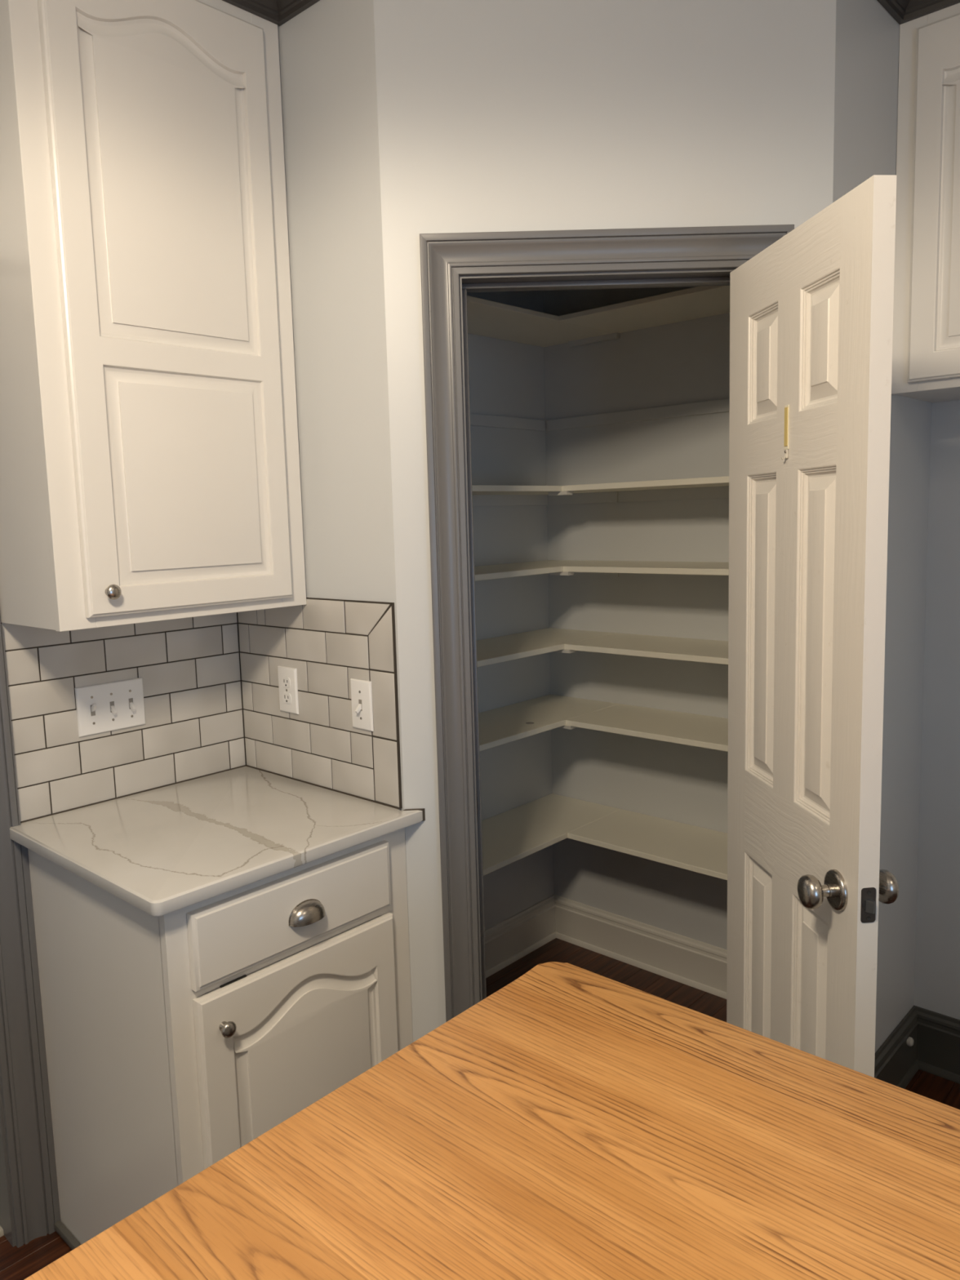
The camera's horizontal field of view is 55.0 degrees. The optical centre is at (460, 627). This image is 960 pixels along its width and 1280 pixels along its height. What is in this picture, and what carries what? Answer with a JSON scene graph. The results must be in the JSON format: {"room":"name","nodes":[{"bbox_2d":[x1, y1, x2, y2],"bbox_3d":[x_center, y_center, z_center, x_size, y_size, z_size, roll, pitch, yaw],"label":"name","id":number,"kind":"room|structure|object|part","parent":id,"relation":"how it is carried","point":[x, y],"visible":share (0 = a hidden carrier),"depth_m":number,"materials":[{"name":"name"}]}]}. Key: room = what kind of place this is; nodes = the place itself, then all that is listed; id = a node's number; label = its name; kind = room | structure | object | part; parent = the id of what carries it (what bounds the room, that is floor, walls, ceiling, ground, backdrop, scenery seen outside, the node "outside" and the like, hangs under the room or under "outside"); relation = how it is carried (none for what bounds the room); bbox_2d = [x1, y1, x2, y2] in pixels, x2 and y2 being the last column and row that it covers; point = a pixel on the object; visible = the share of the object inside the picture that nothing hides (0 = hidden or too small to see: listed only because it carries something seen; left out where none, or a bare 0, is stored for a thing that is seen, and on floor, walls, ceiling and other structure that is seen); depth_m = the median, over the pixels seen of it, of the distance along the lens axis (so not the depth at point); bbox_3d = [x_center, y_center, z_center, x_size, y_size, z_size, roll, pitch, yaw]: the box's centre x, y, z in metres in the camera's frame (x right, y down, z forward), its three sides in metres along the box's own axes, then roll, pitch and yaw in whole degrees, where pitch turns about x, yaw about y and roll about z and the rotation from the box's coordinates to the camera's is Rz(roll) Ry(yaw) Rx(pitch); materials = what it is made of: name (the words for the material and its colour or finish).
{"room":"kitchen","nodes":[
{"label":"kitchen","id":0,"kind":"room"},
{"bbox_2d":[0,290,554,1237],"bbox_3d":[-1.365,0.055,1.616,0.141,2.740,5.023,5,9,43],"label":"wall","id":1,"kind":"structure","parent":0,"point":[189,668],"depth_m":2.34,"materials":[{"name":"white tile"}]},
{"bbox_2d":[0,1226,4,1236],"bbox_3d":[-1.331,1.412,1.783,0.035,0.024,0.860,5,9,43],"label":"trim","id":2,"kind":"structure","parent":1,"relation":"attached to","point":[2,1233],"depth_m":2.07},
{"bbox_2d":[0,617,60,1248],"bbox_3d":[-1.341,0.354,1.643,0.140,2.137,1.031,5,9,43],"label":"trim","id":3,"kind":"structure","parent":1,"relation":"attached to","point":[25,1103],"depth_m":2.01,"materials":[{"name":"grey paint"}]},
{"bbox_2d":[75,677,145,737],"bbox_3d":[-0.797,0.182,2.118,0.020,0.112,0.161,5,9,43],"label":"light switch","id":4,"kind":"object","parent":1,"relation":"attached to","point":[102,708],"visible":1,"depth_m":2.12,"materials":[{"name":"white plastic"}]},
{"bbox_2d":[0,0,306,631],"bbox_3d":[-0.668,-0.703,1.951,0.346,1.354,0.579,5,9,43],"label":"upper cabinet","id":5,"kind":"object","parent":1,"relation":"attached to","point":[149,459],"visible":1,"depth_m":1.81,"materials":[{"name":"white paint"}]},
{"bbox_3d":[-0.668,-0.069,1.772,0.027,0.030,0.030,5,9,43],"label":"knob","id":6,"kind":"part","parent":5,"relation":"part of","materials":[{"name":"silver metal"}]},
{"bbox_3d":[-0.569,-0.878,1.837,0.011,0.625,0.366,5,9,43],"label":"panel","id":7,"kind":"part","parent":5,"relation":"part of","materials":[{"name":"white paint"}]},
{"bbox_3d":[-0.550,-0.309,1.906,0.011,0.426,0.366,5,9,43],"label":"panel","id":8,"kind":"part","parent":5,"relation":"part of","materials":[{"name":"white paint"}]},
{"bbox_2d":[470,413,544,431],"bbox_3d":[-0.107,-0.649,2.821,0.011,0.037,1.173,5,9,43],"label":"cleat","id":9,"kind":"object","parent":1,"relation":"attached to","point":[476,420],"visible":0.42,"depth_m":3.09,"materials":[{"name":"grey paint"}]},
{"bbox_2d":[466,285,729,347],"bbox_3d":[0.307,-0.883,2.408,1.150,0.033,1.192,5,9,43],"label":"shelf","id":10,"kind":"object","parent":1,"relation":"attached to","point":[488,318],"visible":0.56,"depth_m":2.77,"materials":[{"name":"beige paint"}]},
{"bbox_2d":[471,475,728,506],"bbox_3d":[0.323,-0.367,2.470,1.150,0.054,1.192,5,9,43],"label":"shelf","id":11,"kind":"object","parent":1,"relation":"attached to","point":[713,487],"visible":0.52,"depth_m":2.89,"materials":[{"name":"beige paint"}]},
{"bbox_2d":[474,560,728,582],"bbox_3d":[0.330,-0.119,2.499,1.150,0.054,1.192,5,9,43],"label":"shelf","id":12,"kind":"object","parent":1,"relation":"attached to","point":[644,569],"visible":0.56,"depth_m":2.84,"materials":[{"name":"beige paint"}]},
{"bbox_2d":[476,627,728,666],"bbox_3d":[0.338,0.125,2.529,1.150,0.054,1.192,5,9,43],"label":"shelf","id":13,"kind":"object","parent":1,"relation":"attached to","point":[496,650],"visible":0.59,"depth_m":2.86,"materials":[{"name":"beige paint"}]},
{"bbox_2d":[478,694,728,751],"bbox_3d":[0.345,0.368,2.558,1.150,0.054,1.192,5,9,43],"label":"shelf","id":14,"kind":"object","parent":1,"relation":"attached to","point":[500,726],"visible":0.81,"depth_m":2.91,"materials":[{"name":"beige paint"}]},
{"bbox_2d":[481,793,727,879],"bbox_3d":[0.356,0.739,2.602,1.150,0.054,1.192,5,9,43],"label":"shelf","id":15,"kind":"object","parent":1,"relation":"attached to","point":[508,837],"visible":0.52,"depth_m":2.96,"materials":[{"name":"beige paint"}]},
{"bbox_2d":[237,0,413,1035],"bbox_3d":[-0.357,-0.050,2.238,0.713,2.740,0.121,5,9,43],"label":"wall","id":16,"kind":"structure","parent":0,"point":[346,628],"depth_m":2.01,"materials":[{"name":"grey paint"}]},
{"bbox_2d":[277,666,298,714],"bbox_3d":[-0.419,0.151,2.236,0.072,0.112,0.008,5,9,43],"label":"socket","id":17,"kind":"object","parent":16,"relation":"attached to","point":[287,676],"visible":1,"depth_m":2.23,"materials":[{"name":"white plastic"}]},
{"bbox_2d":[281,676,290,688],"bbox_3d":[-0.421,0.132,2.232,0.033,0.025,0.002,5,9,43],"label":"receptacle","id":18,"kind":"object","parent":17,"relation":"attached to","point":[286,681],"depth_m":2.23,"materials":[{"name":"white plastic"}]},
{"bbox_2d":[282,692,291,703],"bbox_3d":[-0.420,0.171,2.237,0.033,0.025,0.002,5,9,43],"label":"receptacle","id":19,"kind":"object","parent":17,"relation":"attached to","point":[286,696],"depth_m":2.24,"materials":[{"name":"white plastic"}]},
{"bbox_2d":[350,678,373,731],"bbox_3d":[-0.224,0.173,2.047,0.068,0.112,0.020,5,9,43],"label":"light switch","id":20,"kind":"object","parent":16,"relation":"attached to","point":[361,690],"visible":1,"depth_m":2.04,"materials":[{"name":"white plastic"}]},
{"bbox_2d":[0,937,959,1279],"bbox_3d":[-0.253,1.523,0.852,5.700,0.060,5.123,5,9,43],"label":"floor","id":21,"kind":"structure","parent":0,"point":[20,1263],"depth_m":3.00,"materials":[{"name":"brown wood"}]},
{"bbox_2d":[27,827,413,1249],"bbox_3d":[-0.508,0.895,2.035,0.640,0.921,0.590,5,9,43],"label":"base cabinet","id":22,"kind":"object","parent":21,"relation":"on","point":[175,1041],"visible":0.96,"depth_m":1.80,"materials":[{"name":"white paint"}]},
{"bbox_3d":[-0.738,1.369,1.926,0.509,0.020,0.016,5,9,43],"label":"shoe moulding","id":23,"kind":"part","parent":22,"relation":"part of","materials":[{"name":"white wood"}]},
{"bbox_2d":[9,764,425,916],"bbox_3d":[-0.522,0.422,1.990,0.626,0.030,0.639,5,9,43],"label":"countertop","id":24,"kind":"structure","parent":22,"relation":"on","point":[162,851],"depth_m":1.89,"materials":[{"name":"white stone"}]},
{"bbox_3d":[-0.420,0.725,1.665,0.027,0.030,0.030,5,9,43],"label":"knob","id":25,"kind":"part","parent":22,"relation":"part of","materials":[{"name":"silver metal"}]},
{"bbox_3d":[-0.312,0.860,1.857,0.020,0.821,0.574,5,9,43],"label":"frame","id":26,"kind":"part","parent":22,"relation":"part of","materials":[{"name":"white paint"}]},
{"bbox_3d":[-0.314,0.550,1.798,0.019,0.142,0.470,5,9,43],"label":"drawer","id":27,"kind":"part","parent":22,"relation":"part of","materials":[{"name":"white paint"}]},
{"bbox_3d":[-0.300,0.940,1.847,0.019,0.604,0.474,5,9,43],"label":"door","id":28,"kind":"part","parent":22,"relation":"part of","materials":[{"name":"white paint"}]},
{"bbox_3d":[-0.291,0.551,1.787,0.026,0.036,0.080,5,9,43],"label":"cup pull","id":29,"kind":"part","parent":22,"relation":"part of","materials":[{"name":"silver metal"}]},
{"bbox_3d":[-0.293,0.931,1.847,0.011,0.492,0.357,5,9,43],"label":"panel","id":30,"kind":"part","parent":22,"relation":"part of","materials":[{"name":"white paint"}]},
{"bbox_2d":[23,961,959,1279],"bbox_3d":[0.453,1.054,0.483,1.750,0.915,1.010,5,9,42],"label":"table","id":31,"kind":"object","parent":21,"relation":"on","point":[571,1122],"visible":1,"depth_m":0.93,"materials":[{"name":"brown wood"}]},
{"bbox_2d":[373,0,835,1042],"bbox_3d":[0.323,-0.045,2.021,0.917,2.740,0.115,-2,7,-1],"label":"wall","id":32,"kind":"structure","parent":0,"point":[494,115],"depth_m":1.85,"materials":[{"name":"grey paint"}]},
{"bbox_2d":[222,0,959,26],"bbox_3d":[0.769,-1.345,1.613,3.609,0.090,1.014,0,7,14],"label":"trim","id":33,"kind":"structure","parent":32,"relation":"attached to","point":[278,12],"depth_m":1.98,"materials":[{"name":"paint"}]},
{"bbox_2d":[484,894,727,999],"bbox_3d":[0.381,1.178,2.664,1.153,0.157,1.162,5,9,43],"label":"baseboard","id":34,"kind":"structure","parent":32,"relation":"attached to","point":[687,961],"depth_m":3.24,"materials":[{"name":"white paint"}]},
{"bbox_2d":[419,224,794,1022],"bbox_3d":[0.327,0.254,2.044,0.755,2.140,0.140,-2,7,-1],"label":"trim","id":35,"kind":"structure","parent":32,"relation":"attached to","point":[453,265],"depth_m":1.91,"materials":[{"name":"grey paint"}]},
{"bbox_3d":[-0.011,0.272,1.981,0.077,2.140,0.025,-2,7,-1],"label":"casing","id":36,"kind":"part","parent":35,"relation":"part of","materials":[{"name":"grey paint"}]},
{"bbox_3d":[0.037,0.389,2.027,0.002,0.070,0.024,-2,7,-1],"label":"strike plate","id":37,"kind":"part","parent":35,"relation":"part of","materials":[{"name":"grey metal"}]},
{"bbox_3d":[0.666,0.250,1.992,0.077,2.140,0.025,-2,7,-1],"label":"casing","id":38,"kind":"part","parent":35,"relation":"part of","materials":[{"name":"grey paint"}]},
{"bbox_2d":[726,174,898,1077],"bbox_3d":[0.623,0.323,1.725,0.162,2.039,0.557,-2,7,-6],"label":"door","id":39,"kind":"structure","parent":32,"relation":"in","point":[811,313],"depth_m":1.59,"materials":[{"name":"paint"}]},
{"bbox_3d":[0.625,0.784,1.892,0.035,0.628,0.132,-2,7,-6],"label":"panel","id":40,"kind":"part","parent":39,"relation":"part of","materials":[{"name":"paint"}]},
{"bbox_3d":[0.602,0.002,1.799,0.035,0.600,0.132,-2,7,-6],"label":"panel","id":41,"kind":"part","parent":39,"relation":"part of","materials":[{"name":"paint"}]},
{"bbox_3d":[0.587,-0.495,1.739,0.035,0.208,0.132,-2,7,-6],"label":"panel","id":42,"kind":"part","parent":39,"relation":"part of","materials":[{"name":"paint"}]},
{"bbox_2d":[781,404,789,459],"bbox_3d":[0.579,-0.348,1.644,0.010,0.096,0.017,-2,7,-6],"label":"hook","id":43,"kind":"object","parent":39,"relation":"attached to","point":[786,442],"visible":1,"depth_m":1.64,"materials":[{"name":"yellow plastic"}]},
{"bbox_3d":[0.625,0.399,1.736,0.035,0.173,0.351,-2,7,-6],"label":"rail","id":44,"kind":"part","parent":39,"relation":"part of","materials":[{"name":"paint"}]},
{"bbox_3d":[0.603,-0.331,1.649,0.035,0.097,0.351,-2,7,-6],"label":"rail","id":45,"kind":"part","parent":39,"relation":"part of","materials":[{"name":"paint"}]},
{"bbox_3d":[0.593,-0.638,1.613,0.035,0.104,0.351,-2,7,-6],"label":"rail","id":46,"kind":"part","parent":39,"relation":"part of","materials":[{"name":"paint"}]},
{"bbox_3d":[0.648,0.809,1.676,0.035,0.628,0.133,-2,7,-6],"label":"panel","id":47,"kind":"part","parent":39,"relation":"part of","materials":[{"name":"paint"}]},
{"bbox_3d":[0.624,0.027,1.583,0.035,0.600,0.133,-2,7,-6],"label":"panel","id":48,"kind":"part","parent":39,"relation":"part of","materials":[{"name":"paint"}]},
{"bbox_3d":[0.594,0.438,1.530,0.057,0.056,0.056,-2,7,-6],"label":"handle","id":49,"kind":"part","parent":39,"relation":"part of","materials":[{"name":"silver metal"}]},
{"bbox_3d":[0.609,-0.470,1.523,0.035,0.208,0.133,-2,7,-6],"label":"panel","id":50,"kind":"part","parent":39,"relation":"part of","materials":[{"name":"paint"}]},
{"bbox_3d":[0.652,0.443,1.472,0.025,0.058,0.002,-2,7,-5],"label":"latch plate","id":51,"kind":"part","parent":39,"relation":"part of","materials":[{"name":"metal"}]},
{"bbox_3d":[0.698,0.433,1.540,0.057,0.056,0.056,-2,7,-6],"label":"handle","id":52,"kind":"part","parent":39,"relation":"part of","materials":[{"name":"silver metal"}]},
{"bbox_2d":[542,286,959,1019],"bbox_3d":[1.855,-0.085,1.972,4.340,2.740,0.120,5,9,43],"label":"wall","id":53,"kind":"structure","parent":0,"point":[685,362],"depth_m":3.02,"materials":[{"name":"grey paint"}]},
{"bbox_2d":[546,398,729,431],"bbox_3d":[0.723,-0.679,2.862,1.137,0.037,0.011,5,9,43],"label":"cleat","id":54,"kind":"object","parent":53,"relation":"attached to","point":[722,405],"visible":0.58,"depth_m":2.98,"materials":[{"name":"grey paint"}]},
{"bbox_2d":[891,2,959,402],"bbox_3d":[1.423,-0.988,1.915,0.899,0.904,0.359,5,9,43],"label":"upper cabinet","id":55,"kind":"object","parent":53,"relation":"attached to","point":[926,340],"visible":0.99,"depth_m":2.07,"materials":[{"name":"white paint"}]},
{"bbox_3d":[1.173,-0.937,1.955,0.293,0.647,0.011,5,9,43],"label":"panel","id":56,"kind":"part","parent":55,"relation":"part of","materials":[{"name":"white paint"}]},
{"bbox_2d":[832,0,931,1052],"bbox_3d":[1.006,-0.098,2.291,0.115,2.740,0.777,5,9,43],"label":"wall","id":57,"kind":"structure","parent":0,"point":[867,46],"depth_m":2.32,"materials":[{"name":"grey paint"}]},
{"bbox_2d":[906,1036,914,1046],"bbox_3d":[1.234,1.135,2.525,0.015,0.025,0.025,5,9,43],"label":"stopper","id":58,"kind":"object","parent":57,"relation":"attached to","point":[910,1041],"visible":1,"depth_m":2.52,"materials":[{"name":"white rubber"}]},
{"bbox_2d":[874,1004,959,1088],"bbox_3d":[1.717,1.246,1.696,2.007,0.170,0.751,5,9,43],"label":"baseboard","id":59,"kind":"structure","parent":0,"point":[935,1050],"depth_m":2.54,"materials":[{"name":"paint"}]}
]}

